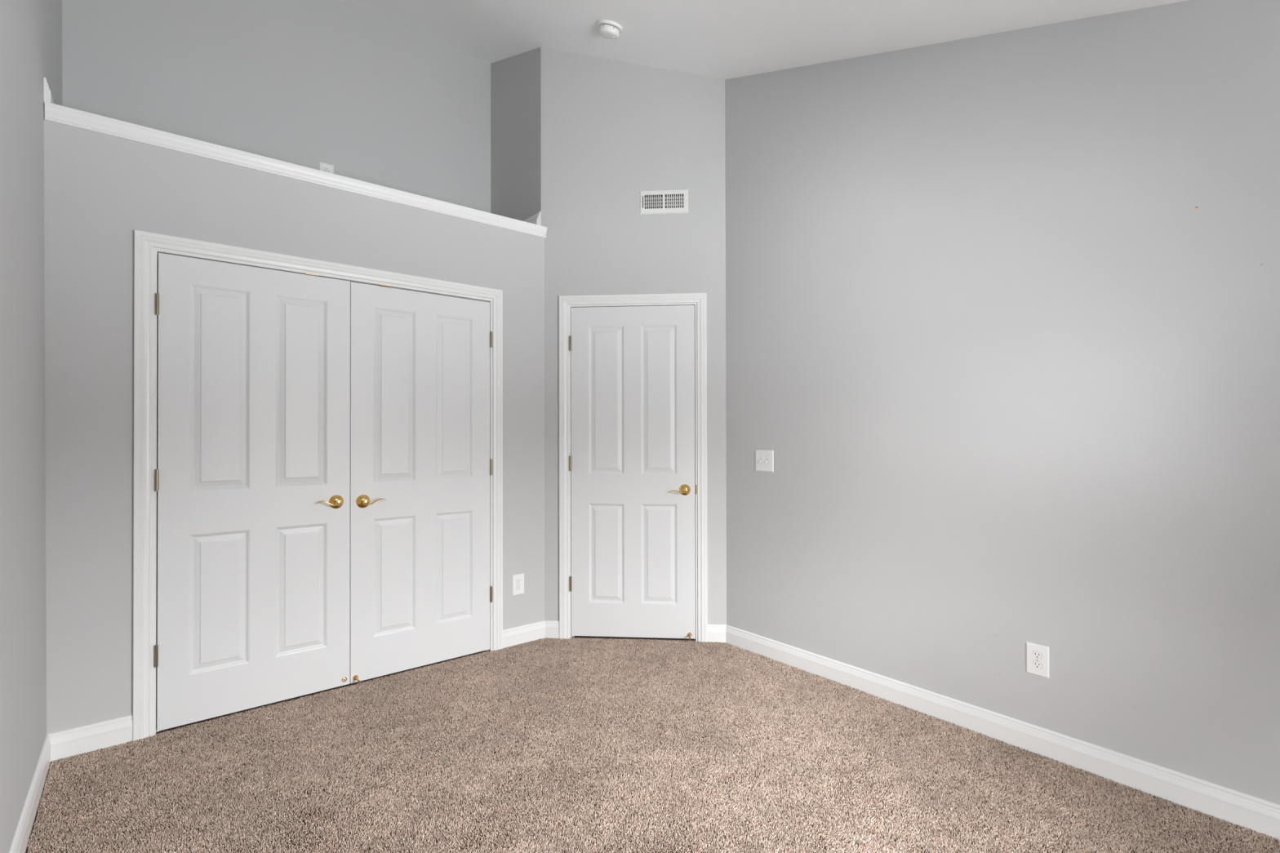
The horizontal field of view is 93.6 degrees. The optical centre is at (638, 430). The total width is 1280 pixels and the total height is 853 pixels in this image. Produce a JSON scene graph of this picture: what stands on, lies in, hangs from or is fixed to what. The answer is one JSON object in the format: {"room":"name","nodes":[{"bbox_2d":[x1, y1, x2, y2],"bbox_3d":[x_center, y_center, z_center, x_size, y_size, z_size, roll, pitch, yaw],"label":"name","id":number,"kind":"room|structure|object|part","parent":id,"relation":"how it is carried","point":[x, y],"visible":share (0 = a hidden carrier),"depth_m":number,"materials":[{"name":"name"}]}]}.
{"room":"empty bedroom","nodes":[
{"label":"empty bedroom","id":0,"kind":"room"},
{"bbox_2d":[0,0,62,852],"bbox_3d":[-1.331,-0.690,1.061,0.133,4.059,4.892,0,0,-39],"label":"wall","id":1,"kind":"structure","parent":0,"point":[31,30],"depth_m":1.90,"materials":[{"name":"grey paint"}]},
{"bbox_2d":[8,734,51,852],"bbox_3d":[-1.048,1.232,0.825,0.014,0.112,3.950,0,0,-39],"label":"baseboard","id":2,"kind":"structure","parent":1,"relation":"attached to","point":[24,829],"depth_m":1.97,"materials":[{"name":"white wood"}]},
{"bbox_2d":[44,77,53,103],"bbox_3d":[-2.551,-1.331,2.635,0.023,0.102,0.718,0,0,-39],"label":"baseboard","id":3,"kind":"structure","parent":1,"relation":"attached to","point":[47,94],"depth_m":2.36,"materials":[{"name":"white wood"}]},
{"bbox_2d":[62,0,490,213],"bbox_3d":[-1.665,-0.673,3.890,3.176,4.059,0.100,0,0,-39],"label":"wall","id":4,"kind":"structure","parent":0,"point":[375,99],"depth_m":3.54,"materials":[{"name":"grey paint"}]},
{"bbox_2d":[319,161,333,173],"bbox_3d":[-1.889,-1.557,3.643,0.078,0.122,0.007,0,0,-39],"label":"wall outlet","id":5,"kind":"object","parent":4,"relation":"attached to","point":[323,166],"visible":0.38,"depth_m":3.64,"materials":[{"name":"white plastic"}]},
{"bbox_2d":[324,167,329,172],"bbox_3d":[-1.888,-1.577,3.642,0.036,0.029,0.003,0,0,-40],"label":"receptacle","id":6,"kind":"object","parent":5,"relation":"attached to","point":[326,169],"depth_m":3.64,"materials":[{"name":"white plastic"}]},
{"bbox_2d":[44,102,544,734],"bbox_3d":[-1.698,0.038,3.329,2.275,2.630,0.727,0,0,-39],"label":"wall","id":7,"kind":"structure","parent":0,"point":[100,188],"depth_m":2.50,"materials":[{"name":"grey paint"}]},
{"bbox_2d":[48,715,133,763],"bbox_3d":[-2.206,1.244,2.421,0.257,0.112,0.014,0,0,-39],"label":"baseboard","id":8,"kind":"structure","parent":7,"relation":"attached to","point":[95,736],"depth_m":2.42,"materials":[{"name":"white wood"}]},
{"bbox_2d":[154,253,350,731],"bbox_3d":[-1.751,0.262,2.791,0.771,2.041,0.097,0,0,-39],"label":"door","id":9,"kind":"structure","parent":7,"relation":"in","point":[252,474],"depth_m":2.77,"materials":[{"name":"white wood"}]},
{"bbox_3d":[-1.522,0.358,2.950,0.116,0.029,0.053,0,0,-40],"label":"lever","id":10,"kind":"part","parent":9,"relation":"part of","materials":[{"name":"gold metal"}]},
{"bbox_3d":[-1.509,0.358,3.003,0.069,0.069,0.018,0,0,-40],"label":"handle","id":11,"kind":"part","parent":9,"relation":"part of","materials":[{"name":"gold metal"}]},
{"bbox_2d":[44,101,546,238],"bbox_3d":[-1.448,-1.246,3.065,2.257,0.068,0.012,0,0,-39],"label":"trim","id":12,"kind":"structure","parent":7,"relation":"attached to","point":[54,113],"depth_m":2.81,"materials":[{"name":"white wood"}]},
{"bbox_2d":[133,229,502,742],"bbox_3d":[-1.496,0.233,3.086,1.680,2.138,0.134,0,0,-39],"label":"door frame","id":13,"kind":"structure","parent":7,"relation":"attached to","point":[147,245],"depth_m":2.56,"materials":[{"name":"white wood"}]},
{"bbox_2d":[350,281,492,684],"bbox_3d":[-1.149,0.265,3.277,0.771,2.038,0.113,0,0,-39],"label":"door","id":14,"kind":"structure","parent":7,"relation":"in","point":[421,464],"depth_m":3.26,"materials":[{"name":"white wood"}]},
{"bbox_3d":[-1.412,0.365,3.083,0.069,0.069,0.018,0,0,-40],"label":"handle","id":15,"kind":"part","parent":14,"relation":"part of","materials":[{"name":"gold metal"}]},
{"bbox_3d":[-1.357,0.365,3.086,0.116,0.029,0.053,0,0,-40],"label":"lever","id":16,"kind":"part","parent":14,"relation":"part of","materials":[{"name":"gold metal"}]},
{"bbox_2d":[512,573,524,595],"bbox_3d":[-0.727,0.936,3.647,0.078,0.122,0.007,0,0,-39],"label":"wall outlet","id":17,"kind":"object","parent":7,"relation":"attached to","point":[517,580],"visible":1,"depth_m":3.64,"materials":[{"name":"white plastic"}]},
{"bbox_2d":[515,585,521,590],"bbox_3d":[-0.726,0.956,3.645,0.036,0.029,0.003,0,0,-40],"label":"receptacle","id":18,"kind":"object","parent":17,"relation":"attached to","point":[517,587],"depth_m":3.64,"materials":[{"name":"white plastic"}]},
{"bbox_2d":[515,578,521,583],"bbox_3d":[-0.726,0.917,3.645,0.036,0.029,0.003,0,0,-40],"label":"receptacle","id":19,"kind":"object","parent":17,"relation":"attached to","point":[517,580],"depth_m":3.64,"materials":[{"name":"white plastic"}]},
{"bbox_2d":[502,620,545,648],"bbox_3d":[-0.696,1.248,3.666,0.295,0.112,0.014,0,0,-39],"label":"baseboard","id":20,"kind":"structure","parent":7,"relation":"attached to","point":[522,634],"depth_m":3.66,"materials":[{"name":"white wood"}]},
{"bbox_2d":[490,46,541,221],"bbox_3d":[-0.801,-0.658,4.086,0.101,4.029,0.717,0,0,-39],"label":"wall","id":21,"kind":"structure","parent":0,"point":[515,80],"depth_m":4.04,"materials":[{"name":"grey paint"}]},
{"bbox_2d":[523,211,541,225],"bbox_3d":[-0.845,-1.326,4.048,0.020,0.102,0.707,0,0,-39],"label":"baseboard","id":22,"kind":"structure","parent":21,"relation":"attached to","point":[535,219],"depth_m":3.80,"materials":[{"name":"white wood"}]},
{"bbox_2d":[541,46,726,624],"bbox_3d":[-0.033,-0.551,3.782,1.151,3.808,0.102,0,0,5],"label":"wall","id":23,"kind":"structure","parent":0,"point":[612,131],"depth_m":3.74,"materials":[{"name":"grey paint"}]},
{"bbox_2d":[544,620,559,638],"bbox_3d":[-0.539,1.248,3.754,0.095,0.112,0.014,0,0,5],"label":"baseboard","id":24,"kind":"structure","parent":23,"relation":"attached to","point":[552,627],"depth_m":3.75,"materials":[{"name":"white wood"}]},
{"bbox_2d":[569,305,695,639],"bbox_3d":[-0.042,0.256,3.702,0.779,2.051,0.113,0,0,5],"label":"door","id":25,"kind":"structure","parent":23,"relation":"in","point":[632,459],"depth_m":3.72,"materials":[{"name":"white wood"}]},
{"bbox_3d":[0.240,0.368,3.665,0.115,0.032,0.053,0,0,5],"label":"lever","id":26,"kind":"part","parent":25,"relation":"part of","materials":[{"name":"gold metal"}]},
{"bbox_3d":[0.286,0.366,3.693,0.069,0.069,0.018,0,0,5],"label":"handle","id":27,"kind":"part","parent":25,"relation":"part of","materials":[{"name":"gold metal"}]},
{"bbox_2d":[559,292,707,642],"bbox_3d":[-0.033,0.230,3.768,0.917,2.145,0.119,0,0,5],"label":"door frame","id":28,"kind":"structure","parent":23,"relation":"attached to","point":[699,300],"depth_m":3.73,"materials":[{"name":"white wood"}]},
{"bbox_2d":[640,188,688,214],"bbox_3d":[0.157,-1.416,3.716,0.300,0.148,0.008,0,0,5],"label":"air vent","id":29,"kind":"object","parent":23,"relation":"in","point":[663,201],"visible":1,"depth_m":3.71,"materials":[{"name":"white metal"}]},
{"bbox_3d":[0.159,-1.394,3.719,0.241,0.015,0.002,0,0,4],"label":"damper blade","id":30,"kind":"part","parent":29,"relation":"part of","materials":[{"name":"white metal"}]},
{"bbox_3d":[0.159,-1.416,3.719,0.241,0.015,0.002,0,0,4],"label":"damper blade","id":31,"kind":"part","parent":29,"relation":"part of","materials":[{"name":"white metal"}]},
{"bbox_3d":[0.159,-1.438,3.719,0.241,0.015,0.002,0,0,4],"label":"damper blade","id":32,"kind":"part","parent":29,"relation":"part of","materials":[{"name":"white metal"}]},
{"bbox_2d":[707,624,726,643],"bbox_3d":[0.481,1.246,3.672,0.117,0.112,0.014,0,0,5],"label":"baseboard","id":33,"kind":"structure","parent":23,"relation":"attached to","point":[716,633],"depth_m":3.67,"materials":[{"name":"white wood"}]},
{"bbox_2d":[25,635,1279,852],"bbox_3d":[-0.145,1.348,2.023,3.356,0.110,4.892,0,0,-39],"label":"floor","id":34,"kind":"structure","parent":0,"point":[575,637],"depth_m":2.15,"materials":[{"name":"brown carpet"}]},
{"bbox_2d":[26,637,1279,852],"bbox_3d":[-0.005,1.285,1.943,3.017,0.009,3.566,0,0,-39],"label":"carpet","id":35,"kind":"structure","parent":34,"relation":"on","point":[507,682],"depth_m":2.24,"materials":[{"name":"beige carpet"}]},
{"bbox_2d":[341,0,1187,79],"bbox_3d":[-0.150,-1.953,2.057,3.376,1.739,4.912,0,0,-39],"label":"ceiling","id":36,"kind":"structure","parent":0,"point":[722,39],"depth_m":3.06,"materials":[{"name":"white paint"}]},
{"bbox_2d":[596,19,622,39],"bbox_3d":[-0.155,-2.172,3.253,0.137,0.084,0.140,0,0,43],"label":"smoke detector","id":37,"kind":"object","parent":36,"relation":"attached to","point":[609,29],"visible":1,"depth_m":3.22,"materials":[{"name":"white plastic"}]},
{"bbox_2d":[724,0,1279,804],"bbox_3d":[1.115,-0.683,3.077,0.120,4.059,4.892,0,0,-39],"label":"wall","id":38,"kind":"structure","parent":0,"point":[1002,309],"depth_m":2.42,"materials":[{"name":"grey paint"}]},
{"bbox_2d":[755,449,773,471],"bbox_3d":[0.719,0.175,3.447,0.018,0.122,0.128,0,0,-39],"label":"light switch","id":39,"kind":"object","parent":38,"relation":"attached to","point":[764,459],"visible":1,"depth_m":3.45,"materials":[{"name":"white plastic"}]},
{"bbox_2d":[725,625,1279,841],"bbox_3d":[1.541,1.237,2.450,0.014,0.112,3.164,0,0,-39],"label":"baseboard","id":40,"kind":"structure","parent":38,"relation":"attached to","point":[1262,816],"depth_m":2.36,"materials":[{"name":"white wood"}]},
{"bbox_2d":[1026,641,1048,678],"bbox_3d":[1.591,0.916,2.395,0.007,0.122,0.078,0,0,-39],"label":"wall outlet","id":41,"kind":"object","parent":38,"relation":"attached to","point":[1037,655],"visible":1,"depth_m":2.39,"materials":[{"name":"white plastic"}]},
{"bbox_2d":[1031,660,1042,669],"bbox_3d":[1.589,0.935,2.394,0.003,0.029,0.036,0,0,-40],"label":"receptacle","id":42,"kind":"object","parent":41,"relation":"attached to","point":[1036,664],"depth_m":2.39,"materials":[{"name":"white plastic"}]},
{"bbox_2d":[1031,650,1042,659],"bbox_3d":[1.589,0.896,2.394,0.003,0.029,0.036,0,0,-40],"label":"receptacle","id":43,"kind":"object","parent":41,"relation":"attached to","point":[1036,655],"depth_m":2.39,"materials":[{"name":"white plastic"}]}
]}

